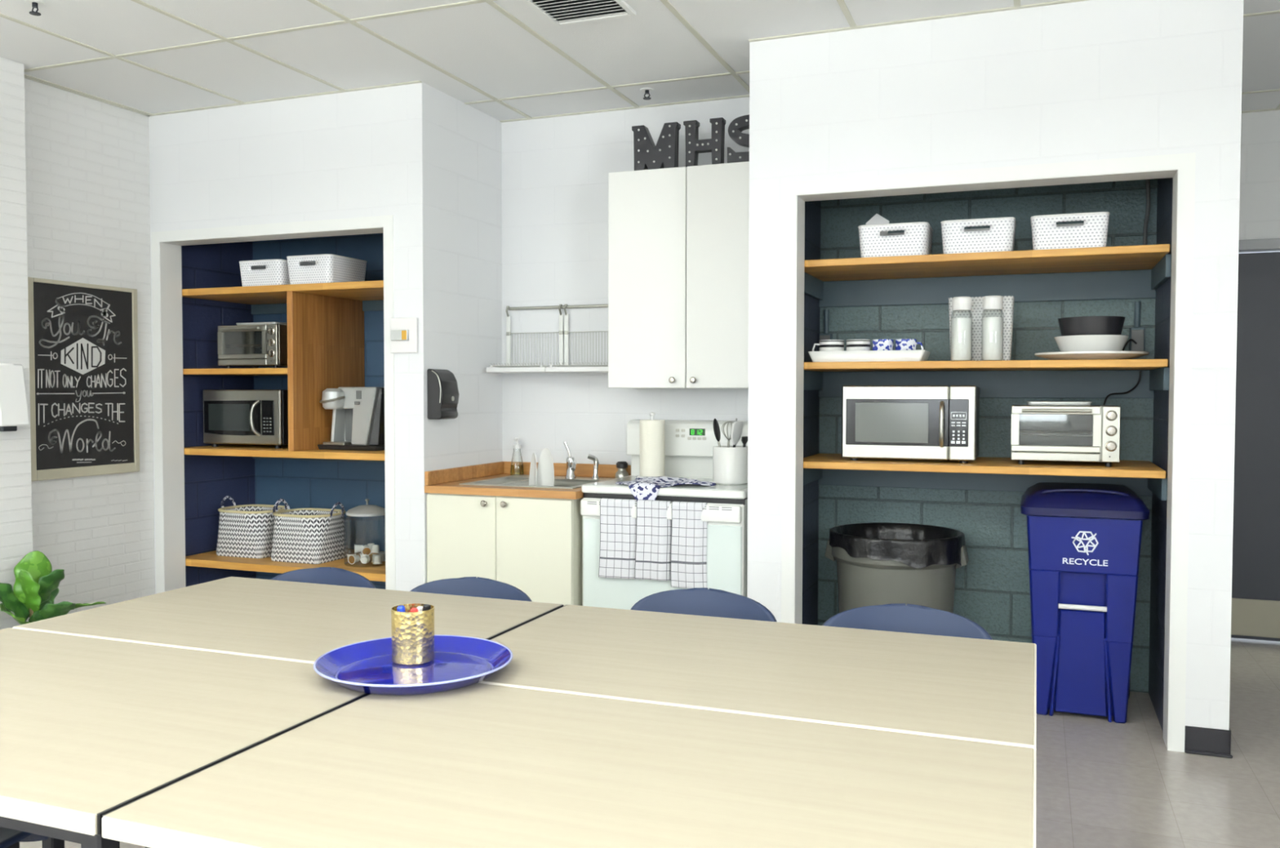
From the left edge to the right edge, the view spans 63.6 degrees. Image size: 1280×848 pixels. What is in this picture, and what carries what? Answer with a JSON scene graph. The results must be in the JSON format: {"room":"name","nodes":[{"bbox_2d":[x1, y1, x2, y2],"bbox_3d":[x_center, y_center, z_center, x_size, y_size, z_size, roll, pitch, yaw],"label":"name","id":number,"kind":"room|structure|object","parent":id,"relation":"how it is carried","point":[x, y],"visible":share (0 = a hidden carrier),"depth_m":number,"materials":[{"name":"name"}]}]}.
{"room":"common room","nodes":[
{"label":"common room","id":0,"kind":"room"},
{"bbox_2d":[0,56,32,629],"bbox_3d":[-3.031,-0.210,4.333,0.188,2.813,0.883,1,2,21],"label":"wall column","id":1,"kind":"structure","parent":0,"point":[15,477],"depth_m":4.63,"materials":[{"name":"white paint"}]},
{"bbox_2d":[0,363,29,431],"bbox_3d":[-2.792,-0.117,4.545,0.109,0.297,0.145,1,2,21],"label":"soap dispenser","id":2,"kind":"object","parent":1,"relation":"attached to","point":[14,413],"visible":1,"depth_m":4.53,"materials":[{"name":"white plastic"}]},
{"bbox_2d":[24,78,256,614],"bbox_3d":[-3.915,-0.151,2.478,0.150,2.813,8.284,1,2,21],"label":"wall","id":3,"kind":"structure","parent":0,"point":[88,194],"depth_m":5.37,"materials":[{"name":"white paint"}]},
{"bbox_2d":[27,276,139,481],"bbox_3d":[-2.782,-0.220,5.171,0.029,0.965,0.637,1,2,21],"label":"chalkboard sign","id":4,"kind":"object","parent":3,"relation":"attached to","point":[83,337],"visible":1,"depth_m":5.15,"materials":[{"name":"brown wood"}]},
{"bbox_2d":[0,0,1279,122],"bbox_3d":[-0.090,-1.526,1.667,7.538,0.006,9.400,1,2,21],"label":"grid","id":5,"kind":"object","parent":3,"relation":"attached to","point":[842,3],"depth_m":4.49,"materials":[{"name":"beige"}]},
{"bbox_2d":[148,81,439,594],"bbox_3d":[-1.862,-0.242,5.362,1.811,2.813,0.145,1,2,21],"label":"wall","id":6,"kind":"structure","parent":0,"point":[368,153],"depth_m":5.08,"materials":[{"name":"paint"}]},
{"bbox_2d":[159,226,386,591],"bbox_3d":[-1.888,0.094,5.383,1.432,2.139,0.149,1,2,21],"label":"trim","id":7,"kind":"structure","parent":6,"relation":"attached to","point":[171,268],"depth_m":5.62,"materials":[{"name":"white paint"}]},
{"bbox_2d":[151,214,395,593],"bbox_3d":[-1.914,0.071,5.315,1.534,2.190,0.008,1,2,21],"label":"trim","id":8,"kind":"structure","parent":6,"relation":"attached to","point":[385,221],"depth_m":5.18,"materials":[{"name":"white paint"}]},
{"bbox_2d":[390,317,417,353],"bbox_3d":[-1.146,-0.428,4.981,0.150,0.170,0.032,1,2,21],"label":"thermostat","id":9,"kind":"object","parent":6,"relation":"attached to","point":[403,331],"visible":1,"depth_m":4.98,"materials":[{"name":"white"}]},
{"bbox_2d":[438,89,502,469],"bbox_3d":[-0.910,-0.243,5.416,0.073,2.813,0.639,1,2,21],"label":"wall","id":10,"kind":"structure","parent":0,"point":[469,139],"depth_m":5.37,"materials":[{"name":"paint"}]},
{"bbox_2d":[426,368,458,419],"bbox_3d":[-0.964,-0.146,5.049,0.093,0.245,0.154,1,2,21],"label":"paper towel dispenser","id":11,"kind":"object","parent":10,"relation":"attached to","point":[442,388],"visible":1,"depth_m":4.99,"materials":[{"name":"black plastic"}]},
{"bbox_2d":[0,0,1279,120],"bbox_3d":[-0.119,-1.558,1.677,8.000,0.060,10.000,1,2,21],"label":"ceiling","id":12,"kind":"structure","parent":0,"point":[477,43],"depth_m":4.40,"materials":[{"name":"white tile"}]},
{"bbox_2d":[521,0,636,26],"bbox_3d":[-0.238,-1.593,3.914,0.350,0.014,0.350,1,2,21],"label":"ceiling vent","id":13,"kind":"object","parent":12,"relation":"in","point":[557,12],"visible":1,"depth_m":3.98,"materials":[{"name":"metal"}]},
{"bbox_2d":[19,637,1279,847],"bbox_3d":[-0.122,1.314,1.770,8.000,0.060,10.000,1,2,21],"label":"floor","id":14,"kind":"structure","parent":0,"point":[1100,783],"depth_m":3.57,"materials":[{"name":"tile"}]},
{"bbox_2d":[0,826,48,847],"bbox_3d":[-1.471,0.891,1.940,0.460,0.770,0.508,1,2,21],"label":"chair","id":15,"kind":"object","parent":14,"relation":"on","point":[8,837],"visible":0.65,"depth_m":2.04,"materials":[{"name":"blue plastic"}]},
{"bbox_2d":[0,551,106,625],"bbox_3d":[-2.602,0.871,4.585,0.507,0.636,0.320,-1,2,-35],"label":"potted plant","id":16,"kind":"object","parent":14,"relation":"on","point":[33,593],"visible":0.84,"depth_m":4.50,"materials":[{"name":"green plant"}]},
{"bbox_2d":[0,627,368,847],"bbox_3d":[-1.189,0.905,2.055,1.194,0.737,0.785,1,2,21],"label":"table","id":17,"kind":"object","parent":14,"relation":"on","point":[91,727],"visible":0.67,"depth_m":1.90,"materials":[{"name":"laminate"}]},
{"bbox_2d":[12,576,563,847],"bbox_3d":[-0.908,0.881,2.786,1.193,0.737,0.768,1,2,21],"label":"table","id":18,"kind":"object","parent":14,"relation":"on","point":[277,620],"visible":0.4,"depth_m":2.72,"materials":[{"name":"laminate"}]},
{"bbox_2d":[271,567,375,588],"bbox_3d":[-1.086,0.854,3.106,0.460,0.770,0.508,1,2,21],"label":"chair","id":19,"kind":"object","parent":14,"relation":"on","point":[322,575],"visible":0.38,"depth_m":3.32,"materials":[{"name":"blue plastic"}]},
{"bbox_2d":[409,577,532,601],"bbox_3d":[-0.581,0.860,2.931,0.460,0.770,0.508,1,2,19],"label":"chair","id":20,"kind":"object","parent":14,"relation":"on","point":[478,587],"visible":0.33,"depth_m":3.15,"materials":[{"name":"blue plastic"}]},
{"bbox_2d":[426,493,582,606],"bbox_3d":[-0.549,0.750,5.202,0.774,0.843,0.770,1,2,21],"label":"base cabinet","id":21,"kind":"object","parent":14,"relation":"on","point":[534,546],"visible":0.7,"depth_m":4.84,"materials":[{"name":"beige"}]},
{"bbox_2d":[424,461,631,499],"bbox_3d":[-0.527,0.275,5.207,0.804,0.103,0.783,1,2,21],"label":"countertop","id":22,"kind":"structure","parent":21,"relation":"on","point":[446,481],"depth_m":5.14,"materials":[{"name":"wood"}]},
{"bbox_2d":[459,475,614,488],"bbox_3d":[-0.494,0.365,5.201,0.610,0.156,0.580,1,2,21],"label":"sink","id":23,"kind":"object","parent":22,"relation":"in","point":[518,481],"visible":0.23,"depth_m":5.27,"materials":[{"name":"silver metal"}]},
{"bbox_2d":[474,477,528,484],"bbox_3d":[-0.693,0.364,5.216,0.160,0.155,0.387,1,2,21],"label":"basin","id":24,"kind":"object","parent":23,"relation":"in","point":[499,480],"depth_m":5.33,"materials":[{"name":"silver metal"}]},
{"bbox_2d":[528,453,537,485],"bbox_3d":[-0.532,0.288,5.143,0.024,0.290,0.116,-1,2,-23],"label":"plate","id":25,"kind":"object","parent":23,"relation":"in","point":[533,469],"visible":0.47,"depth_m":5.16,"materials":[{"name":"white ceramic"}]},
{"bbox_2d":[537,448,554,486],"bbox_3d":[-0.466,0.277,5.099,0.025,0.316,0.148,-2,2,-40],"label":"plate","id":26,"kind":"object","parent":23,"relation":"in","point":[545,469],"visible":0.62,"depth_m":5.11,"materials":[{"name":"white ceramic"}]},
{"bbox_2d":[506,479,598,487],"bbox_3d":[-0.429,0.368,5.114,0.360,0.155,0.387,1,2,21],"label":"basin","id":27,"kind":"object","parent":23,"relation":"in","point":[557,482],"depth_m":5.26,"materials":[{"name":"silver metal"}]},
{"bbox_2d":[564,441,577,479],"bbox_3d":[-0.343,0.190,5.271,0.060,0.189,0.231,0,2,-14],"label":"faucet","id":28,"kind":"object","parent":22,"relation":"on","point":[571,462],"visible":1,"depth_m":5.33,"materials":[{"name":"silver metal"}]},
{"bbox_2d":[614,461,628,478],"bbox_3d":[-0.094,0.240,5.386,0.076,0.092,0.076,1,2,21],"label":"salt shaker","id":29,"kind":"object","parent":22,"relation":"on","point":[621,466],"visible":0.81,"depth_m":5.36,"materials":[{"name":"silver metal"}]},
{"bbox_2d":[102,683,1035,847],"bbox_3d":[-0.048,0.920,1.616,1.240,0.737,0.785,1,2,21],"label":"table","id":30,"kind":"object","parent":14,"relation":"on","point":[477,765],"visible":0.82,"depth_m":1.57,"materials":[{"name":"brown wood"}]},
{"bbox_2d":[580,419,747,609],"bbox_3d":[0.212,0.571,4.936,0.778,1.160,0.729,1,2,21],"label":"stove","id":31,"kind":"object","parent":14,"relation":"on","point":[689,444],"visible":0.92,"depth_m":4.71,"materials":[{"name":"white metal"}]},
{"bbox_2d":[598,497,636,578],"bbox_3d":[-0.100,0.519,4.670,0.181,0.358,0.037,1,2,21],"label":"dish towel","id":32,"kind":"object","parent":31,"relation":"hanging from","point":[618,529],"visible":1,"depth_m":4.66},
{"bbox_2d":[636,412,666,478],"bbox_3d":[0.060,0.105,5.092,0.150,0.330,0.150,1,2,21],"label":"paper towel holder","id":33,"kind":"object","parent":31,"relation":"on","point":[652,432],"visible":0.87,"depth_m":5.04,"materials":[{"name":"paper"}]},
{"bbox_2d":[635,499,671,581],"bbox_3d":[0.060,0.519,4.609,0.168,0.355,0.037,1,2,21],"label":"dish towel","id":34,"kind":"object","parent":31,"relation":"hanging from","point":[654,530],"visible":1,"depth_m":4.60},
{"bbox_2d":[582,475,747,498],"bbox_3d":[0.203,0.294,4.904,0.778,0.036,0.620,1,2,21],"label":"cooktop","id":35,"kind":"object","parent":31,"relation":"in","point":[609,489],"depth_m":4.68,"materials":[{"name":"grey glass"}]},
{"bbox_2d":[615,476,715,500],"bbox_3d":[0.098,0.315,4.834,0.403,0.137,0.427,-1,2,-21],"label":"cloth","id":36,"kind":"object","parent":31,"relation":"on","point":[647,487],"visible":1,"depth_m":4.69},
{"bbox_2d":[671,501,706,588],"bbox_3d":[0.216,0.534,4.552,0.164,0.380,0.039,1,2,21],"label":"dish towel","id":37,"kind":"object","parent":31,"relation":"hanging from","point":[689,532],"visible":1,"depth_m":4.54,"materials":[{"name":"fabric"}]},
{"bbox_2d":[712,445,747,484],"bbox_3d":[0.428,0.192,4.846,0.170,0.173,0.170,1,2,21],"label":"utensil crock","id":38,"kind":"object","parent":31,"relation":"on","point":[730,464],"visible":0.88,"depth_m":4.77,"materials":[{"name":"white ceramic"}]},
{"bbox_2d":[730,421,743,447],"bbox_3d":[0.434,0.119,4.795,0.065,0.265,0.080,2,2,39],"label":"spatula","id":39,"kind":"object","parent":38,"relation":"in","point":[737,426],"visible":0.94,"depth_m":4.77,"materials":[{"name":"black plastic"}]},
{"bbox_2d":[631,587,777,622],"bbox_3d":[0.100,0.867,2.763,0.460,0.770,0.508,1,2,23],"label":"chair","id":40,"kind":"object","parent":14,"relation":"on","point":[704,602],"visible":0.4,"depth_m":2.97,"materials":[{"name":"blue plastic"}]},
{"bbox_2d":[478,604,1036,749],"bbox_3d":[0.234,0.897,2.347,1.238,0.737,0.768,1,2,21],"label":"table","id":41,"kind":"object","parent":14,"relation":"on","point":[953,687],"visible":0.57,"depth_m":2.23,"materials":[{"name":"laminate"}]},
{"bbox_2d":[313,634,513,695],"bbox_3d":[-0.480,0.515,2.204,0.415,0.034,0.415,1,2,21],"label":"serving tray","id":42,"kind":"object","parent":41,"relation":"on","point":[459,662],"visible":0.91,"depth_m":2.22,"materials":[{"name":"blue ceramic"}]},
{"bbox_2d":[391,603,434,666],"bbox_3d":[-0.502,0.465,2.280,0.094,0.118,0.094,1,2,21],"label":"pen cup","id":43,"kind":"object","parent":42,"relation":"on","point":[412,633],"visible":0.97,"depth_m":2.24,"materials":[{"name":"gold metal"}]},
{"bbox_2d":[824,522,968,613],"bbox_3d":[1.154,0.836,4.659,0.622,0.712,0.606,1,2,21],"label":"trash can","id":44,"kind":"object","parent":14,"relation":"on","point":[878,563],"visible":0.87,"depth_m":4.44,"materials":[{"name":"grey plastic"}]},
{"bbox_2d":[822,603,992,639],"bbox_3d":[0.638,0.874,2.542,0.460,0.770,0.508,1,2,18],"label":"chair","id":45,"kind":"object","parent":14,"relation":"on","point":[896,617],"visible":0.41,"depth_m":2.75,"materials":[{"name":"blue plastic"}]},
{"bbox_2d":[1020,482,1150,724],"bbox_3d":[1.874,0.728,4.392,0.480,0.947,0.560,1,2,21],"label":"recycling bin","id":46,"kind":"object","parent":14,"relation":"on","point":[1084,540],"visible":0.98,"depth_m":4.18,"materials":[{"name":"blue"}]},
{"bbox_2d":[252,97,1157,693],"bbox_3d":[-0.038,-0.243,5.476,5.147,2.813,0.100,1,2,21],"label":"wall","id":47,"kind":"structure","parent":0,"point":[992,591],"depth_m":5.31,"materials":[{"name":"paint"}]},
{"bbox_2d":[182,368,287,376],"bbox_3d":[-2.114,-0.295,5.883,0.773,0.031,0.626,1,2,21],"label":"shelf board","id":48,"kind":"object","parent":47,"relation":"attached to","point":[219,371],"visible":0.64,"depth_m":5.61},
{"bbox_2d":[217,324,287,368],"bbox_3d":[-2.126,-0.430,5.831,0.410,0.242,0.330,1,2,21],"label":"toaster oven","id":49,"kind":"object","parent":48,"relation":"on","point":[255,346],"visible":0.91,"depth_m":5.72,"materials":[{"name":"silver metal"}]},
{"bbox_2d":[254,331,266,359],"bbox_3d":[-2.101,-0.447,5.987,0.329,0.202,0.004,1,2,21],"label":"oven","id":50,"kind":"object","parent":49,"relation":"in","point":[258,335],"depth_m":6.03,"materials":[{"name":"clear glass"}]},
{"bbox_2d":[182,280,383,304],"bbox_3d":[-1.756,-0.727,5.731,1.539,0.036,0.627,1,2,21],"label":"shelf board","id":51,"kind":"object","parent":47,"relation":"attached to","point":[366,290],"visible":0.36,"depth_m":5.55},
{"bbox_2d":[239,258,289,286],"bbox_3d":[-1.990,-0.811,5.634,0.292,0.136,0.277,1,2,21],"label":"storage basket","id":52,"kind":"object","parent":51,"relation":"on","point":[253,273],"visible":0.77,"depth_m":5.51,"materials":[{"name":"white plastic"}]},
{"bbox_2d":[286,253,367,284],"bbox_3d":[-1.681,-0.814,5.547,0.299,0.148,0.337,1,2,21],"label":"storage basket","id":53,"kind":"object","parent":51,"relation":"on","point":[326,268],"visible":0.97,"depth_m":5.41,"materials":[{"name":"white plastic"}]},
{"bbox_2d":[183,444,384,460],"bbox_3d":[-1.757,0.152,5.759,1.539,0.036,0.627,1,2,21],"label":"shelf board","id":54,"kind":"object","parent":47,"relation":"attached to","point":[231,450],"visible":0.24,"depth_m":5.52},
{"bbox_2d":[202,389,288,448],"bbox_3d":[-2.170,-0.034,5.899,0.549,0.325,0.407,1,2,21],"label":"microwave","id":55,"kind":"object","parent":54,"relation":"on","point":[230,416],"visible":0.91,"depth_m":5.74,"materials":[{"name":"silver metal"}]},
{"bbox_2d":[286,291,364,451],"bbox_3d":[-1.736,-0.287,5.737,0.036,0.842,0.624,1,2,21],"label":"divider","id":56,"kind":"object","parent":54,"relation":"on","point":[326,334],"visible":0.76,"depth_m":5.63,"materials":[{"name":"wood"}]},
{"bbox_2d":[317,386,384,451],"bbox_3d":[-1.523,-0.033,5.662,0.373,0.340,0.385,1,2,21],"label":"coffee maker","id":57,"kind":"object","parent":54,"relation":"on","point":[358,412],"visible":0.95,"depth_m":5.54,"materials":[{"name":"silver plastic"}]},
{"bbox_2d":[185,549,385,582],"bbox_3d":[-1.758,0.770,5.779,1.539,0.040,0.627,1,2,21],"label":"shelf board","id":58,"kind":"object","parent":47,"relation":"attached to","point":[209,559],"visible":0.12,"depth_m":5.59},
{"bbox_2d":[216,495,287,558],"bbox_3d":[-2.211,0.581,5.912,0.399,0.326,0.313,1,2,21],"label":"woven basket","id":59,"kind":"object","parent":58,"relation":"on","point":[245,531],"visible":0.85,"depth_m":5.78,"materials":[{"name":"beige wicker"}]},
{"bbox_2d":[271,499,346,564],"bbox_3d":[-1.834,0.588,5.729,0.399,0.326,0.313,1,2,21],"label":"woven basket","id":60,"kind":"object","parent":58,"relation":"on","point":[308,535],"visible":0.92,"depth_m":5.61,"materials":[{"name":"beige wicker"}]},
{"bbox_2d":[343,498,385,567],"bbox_3d":[-1.473,0.580,5.574,0.244,0.354,0.244,1,2,21],"label":"glass canister","id":61,"kind":"object","parent":58,"relation":"on","point":[369,510],"visible":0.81,"depth_m":5.54,"materials":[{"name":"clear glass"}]},
{"bbox_2d":[251,300,384,462],"bbox_3d":[-1.745,0.069,5.788,1.545,1.557,0.564,1,2,21],"label":"trim","id":62,"kind":"structure","parent":47,"relation":"attached to","point":[367,305],"depth_m":6.20,"materials":[{"name":"blue paint"}]},
{"bbox_2d":[508,304,608,310],"bbox_3d":[-0.375,-0.627,5.523,0.735,0.017,0.017,1,2,21],"label":"wall rail","id":63,"kind":"object","parent":47,"relation":"attached to","point":[585,305],"visible":0.66,"depth_m":5.54,"materials":[{"name":"silver metal"}]},
{"bbox_2d":[486,304,563,373],"bbox_3d":[-0.611,-0.459,5.500,0.347,0.368,0.234,1,2,21],"label":"plate rack","id":64,"kind":"object","parent":63,"relation":"hanging from","point":[508,368],"visible":0.93,"depth_m":5.54,"materials":[{"name":"white metal"}]},
{"bbox_2d":[486,367,560,373],"bbox_3d":[-0.612,-0.287,5.504,0.347,0.026,0.231,1,2,21],"label":"drip tray","id":65,"kind":"object","parent":64,"relation":"on","point":[495,370],"depth_m":5.41,"materials":[{"name":"white plastic"}]},
{"bbox_2d":[545,304,608,373],"bbox_3d":[-0.271,-0.454,5.369,0.377,0.368,0.234,1,2,21],"label":"plate rack","id":66,"kind":"object","parent":63,"relation":"hanging from","point":[566,368],"visible":0.72,"depth_m":5.46,"materials":[{"name":"white metal"}]},
{"bbox_2d":[545,366,608,373],"bbox_3d":[-0.271,-0.283,5.373,0.377,0.026,0.231,1,2,21],"label":"drip tray","id":67,"kind":"object","parent":66,"relation":"on","point":[560,369],"depth_m":5.27,"materials":[{"name":"white plastic"}]},
{"bbox_2d":[608,161,749,388],"bbox_3d":[0.274,-0.707,5.092,0.810,1.060,0.363,1,2,21],"label":"upper cabinet","id":68,"kind":"object","parent":47,"relation":"attached to","point":[678,237],"visible":0.91,"depth_m":4.96,"materials":[{"name":"white"}]},
{"bbox_2d":[631,121,680,170],"bbox_3d":[0.078,-1.348,5.037,0.236,0.222,0.062,1,2,21],"label":"marquee letter","id":69,"kind":"object","parent":68,"relation":"on","point":[647,156],"visible":0.98,"depth_m":5.01,"materials":[{"name":"black metal"}]},
{"bbox_2d":[683,117,725,167],"bbox_3d":[0.308,-1.344,4.949,0.198,0.222,0.062,1,2,21],"label":"marquee letter","id":70,"kind":"object","parent":68,"relation":"on","point":[694,146],"visible":0.98,"depth_m":4.93,"materials":[{"name":"black metal"}]},
{"bbox_2d":[727,115,749,163],"bbox_3d":[0.510,-1.342,4.871,0.190,0.222,0.062,1,2,21],"label":"marquee letter","id":71,"kind":"object","parent":68,"relation":"on","point":[740,124],"visible":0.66,"depth_m":4.86,"materials":[{"name":"black metal"}]},
{"bbox_2d":[818,310,832,343],"bbox_3d":[0.906,-0.439,5.027,0.060,0.235,0.049,1,2,21],"label":"power outlet","id":72,"kind":"object","parent":47,"relation":"attached to","point":[825,335],"visible":0.58,"depth_m":5.02,"materials":[{"name":"blue paint"}]},
{"bbox_2d":[803,453,1165,478],"bbox_3d":[1.455,0.177,4.525,1.463,0.030,0.624,1,2,21],"label":"shelf board","id":73,"kind":"object","parent":47,"relation":"attached to","point":[996,465],"visible":0.78,"depth_m":4.29,"materials":[{"name":"wood"}]},
{"bbox_2d":[841,385,979,463],"bbox_3d":[1.208,-0.005,4.586,0.562,0.330,0.422,1,2,21],"label":"microwave","id":74,"kind":"object","parent":73,"relation":"on","point":[895,422],"visible":1,"depth_m":4.42,"materials":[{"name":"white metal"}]},
{"bbox_2d":[1010,370,1141,466],"bbox_3d":[1.866,-0.032,4.395,0.525,0.396,0.494,1,2,21],"label":"toaster oven","id":75,"kind":"object","parent":73,"relation":"on","point":[1080,433],"visible":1,"depth_m":4.26,"materials":[{"name":"silver metal"}]},
{"bbox_2d":[1026,400,1092,405],"bbox_3d":[1.770,-0.088,4.363,0.253,0.016,0.208,1,2,21],"label":"baking tray","id":76,"kind":"object","parent":75,"relation":"on","point":[1029,402],"visible":1,"depth_m":4.27,"materials":[{"name":"silver metal"}]},
{"bbox_2d":[804,359,1168,371],"bbox_3d":[1.455,-0.253,4.511,1.463,0.030,0.624,1,2,21],"label":"shelf board","id":77,"kind":"object","parent":47,"relation":"attached to","point":[1109,364],"visible":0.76,"depth_m":4.24,"materials":[{"name":"wood"}]},
{"bbox_2d":[808,350,930,362],"bbox_3d":[1.006,-0.293,4.520,0.496,0.048,0.274,1,2,21],"label":"serving tray","id":78,"kind":"object","parent":77,"relation":"on","point":[871,355],"visible":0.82,"depth_m":4.40,"materials":[{"name":"white ceramic"}]},
{"bbox_2d":[812,339,844,351],"bbox_3d":[0.836,-0.321,4.535,0.124,0.093,0.110,1,2,37],"label":"mug","id":79,"kind":"object","parent":78,"relation":"on","point":[827,344],"visible":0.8,"depth_m":4.48,"materials":[{"name":"white ceramic"}]},
{"bbox_2d":[845,339,871,351],"bbox_3d":[0.957,-0.319,4.493,0.121,0.093,0.106,-1,2,-32],"label":"mug","id":80,"kind":"object","parent":78,"relation":"on","point":[851,344],"visible":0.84,"depth_m":4.44,"materials":[{"name":"white ceramic"}]},
{"bbox_2d":[872,339,893,350],"bbox_3d":[1.056,-0.318,4.458,0.108,0.092,0.088,-1,2,-36],"label":"mug","id":81,"kind":"object","parent":78,"relation":"on","point":[877,344],"visible":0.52,"depth_m":4.41,"materials":[{"name":"blue ceramic"}]},
{"bbox_2d":[895,338,923,350],"bbox_3d":[1.143,-0.316,4.407,0.088,0.092,0.108,-1,2,-25],"label":"mug","id":82,"kind":"object","parent":78,"relation":"on","point":[901,344],"visible":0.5,"depth_m":4.38,"materials":[{"name":"blue ceramic"}]},
{"bbox_2d":[950,296,972,360],"bbox_3d":[1.346,-0.396,4.318,0.086,0.268,0.086,1,2,21],"label":"glass jar","id":83,"kind":"object","parent":77,"relation":"on","point":[961,349],"visible":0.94,"depth_m":4.29,"materials":[{"name":"white"}]},
{"bbox_2d":[948,295,1014,360],"bbox_3d":[1.463,-0.403,4.423,0.263,0.273,0.143,1,2,21],"label":"holder","id":84,"kind":"object","parent":77,"relation":"on","point":[976,310],"visible":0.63,"depth_m":4.36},
{"bbox_2d":[981,295,1004,360],"bbox_3d":[1.461,-0.395,4.274,0.086,0.268,0.086,1,2,21],"label":"glass jar","id":85,"kind":"object","parent":77,"relation":"on","point":[992,331],"visible":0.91,"depth_m":4.24,"materials":[{"name":"white"}]},
{"bbox_2d":[1034,351,1149,359],"bbox_3d":[1.868,-0.278,4.276,0.436,0.035,0.436,1,2,21],"label":"platter","id":86,"kind":"object","parent":77,"relation":"on","point":[1073,355],"visible":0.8,"depth_m":4.12,"materials":[{"name":"white ceramic"}]},
{"bbox_2d":[1053,334,1128,351],"bbox_3d":[1.868,-0.319,4.275,0.284,0.088,0.284,1,2,21],"label":"bowl","id":87,"kind":"object","parent":86,"relation":"on","point":[1085,342],"visible":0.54,"depth_m":4.17,"materials":[{"name":"white ceramic"}]},
{"bbox_2d":[1057,315,1124,336],"bbox_3d":[1.869,-0.397,4.272,0.256,0.082,0.256,1,2,21],"label":"bowl","id":88,"kind":"object","parent":87,"relation":"on","point":[1091,325],"visible":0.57,"depth_m":4.17,"materials":[{"name":"grey ceramic"}]},
{"bbox_2d":[804,244,1169,281],"bbox_3d":[1.456,-0.692,4.497,1.463,0.030,0.624,1,2,21],"label":"shelf board","id":89,"kind":"object","parent":47,"relation":"attached to","point":[1141,257],"visible":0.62,"depth_m":4.35,"materials":[{"name":"wood"}]},
{"bbox_2d":[857,222,933,257],"bbox_3d":[1.104,-0.775,4.447,0.292,0.136,0.277,1,2,21],"label":"storage basket","id":90,"kind":"object","parent":89,"relation":"on","point":[917,237],"visible":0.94,"depth_m":4.33,"materials":[{"name":"white plastic"}]},
{"bbox_2d":[866,213,888,235],"bbox_3d":[1.025,-0.837,4.459,0.100,0.153,0.052,1,2,21],"label":"folded paper","id":91,"kind":"object","parent":90,"relation":"in","point":[877,219],"visible":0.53,"depth_m":4.47,"materials":[{"name":"white paper"}]},
{"bbox_2d":[940,217,1016,253],"bbox_3d":[1.421,-0.771,4.326,0.292,0.136,0.277,1,2,21],"label":"storage basket","id":92,"kind":"object","parent":89,"relation":"on","point":[1000,237],"visible":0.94,"depth_m":4.20,"materials":[{"name":"white plastic"}]},
{"bbox_2d":[1030,211,1110,249],"bbox_3d":[1.746,-0.766,4.200,0.292,0.136,0.277,1,2,21],"label":"storage basket","id":93,"kind":"object","parent":89,"relation":"on","point":[1046,234],"visible":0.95,"depth_m":4.08,"materials":[{"name":"white plastic"}]},
{"bbox_2d":[803,253,1171,500],"bbox_3d":[1.471,-0.181,4.542,1.478,0.995,0.564,1,2,21],"label":"trim","id":94,"kind":"structure","parent":47,"relation":"attached to","point":[1122,284],"depth_m":4.75,"materials":[{"name":"blue paint"}]},
{"bbox_2d":[1122,301,1145,351],"bbox_3d":[2.165,-0.402,4.526,0.093,0.273,0.082,1,2,21],"label":"power outlet","id":95,"kind":"object","parent":47,"relation":"attached to","point":[1136,340],"visible":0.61,"depth_m":4.52,"materials":[{"name":"blue paint"}]},
{"bbox_2d":[802,200,820,625],"bbox_3d":[0.733,0.006,4.792,0.074,2.360,0.639,1,2,21],"label":"wall","id":96,"kind":"structure","parent":0,"point":[812,209],"depth_m":4.89,"materials":[{"name":"paint"}]},
{"bbox_2d":[746,0,1243,730],"bbox_3d":[1.337,-0.198,4.132,1.821,2.813,0.145,1,2,21],"label":"wall","id":97,"kind":"structure","parent":0,"point":[1089,80],"depth_m":3.95,"materials":[{"name":"paint"}]},
{"bbox_2d":[794,168,1178,750],"bbox_3d":[1.339,0.129,4.142,1.425,2.159,0.149,1,2,21],"label":"trim","id":98,"kind":"structure","parent":97,"relation":"attached to","point":[1174,173],"depth_m":4.09,"materials":[{"name":"white paint"}]},
{"bbox_2d":[781,152,1195,752],"bbox_3d":[1.313,0.105,4.074,1.527,2.210,0.008,1,2,21],"label":"trim","id":99,"kind":"structure","parent":97,"relation":"attached to","point":[1184,162],"depth_m":3.84,"materials":[{"name":"white paint"}]},
{"bbox_2d":[1148,177,1173,732],"bbox_3d":[2.188,0.026,4.232,0.088,2.360,0.639,1,2,21],"label":"wall","id":100,"kind":"structure","parent":0,"point":[1165,185],"depth_m":4.27,"materials":[{"name":"paint"}]},
{"bbox_2d":[1142,178,1150,244],"bbox_3d":[2.211,-0.910,4.501,0.031,0.386,0.022,-2,2,-42],"label":"conduit pipe","id":101,"kind":"object","parent":100,"relation":"attached to","point":[1148,181],"visible":0.69,"depth_m":4.50,"materials":[{"name":"grey"}]},
{"bbox_2d":[1239,110,1279,239],"bbox_3d":[4.068,-0.229,5.200,2.680,2.813,0.100,1,2,21],"label":"wall","id":102,"kind":"structure","parent":0,"point":[1260,162],"depth_m":5.42,"materials":[{"name":"paint"}]},
{"bbox_2d":[1231,238,1279,641],"bbox_3d":[3.570,0.101,5.381,1.070,2.140,0.139,1,2,21],"label":"door","id":103,"kind":"structure","parent":102,"relation":"in","point":[1255,571],"depth_m":5.49,"materials":[{"name":"grey paint"}]},
{"bbox_3d":[2.497,-0.217,4.757,0.105,2.813,1.855,1,2,21],"label":"wall","id":104,"kind":"structure","parent":0,"visible":0},
{"bbox_2d":[1184,725,1232,758],"bbox_3d":[2.453,1.141,4.731,0.156,0.100,2.016,1,2,21],"label":"baseboard","id":105,"kind":"structure","parent":104,"relation":"attached to","point":[1212,742],"depth_m":3.80,"materials":[{"name":"black rubber"}]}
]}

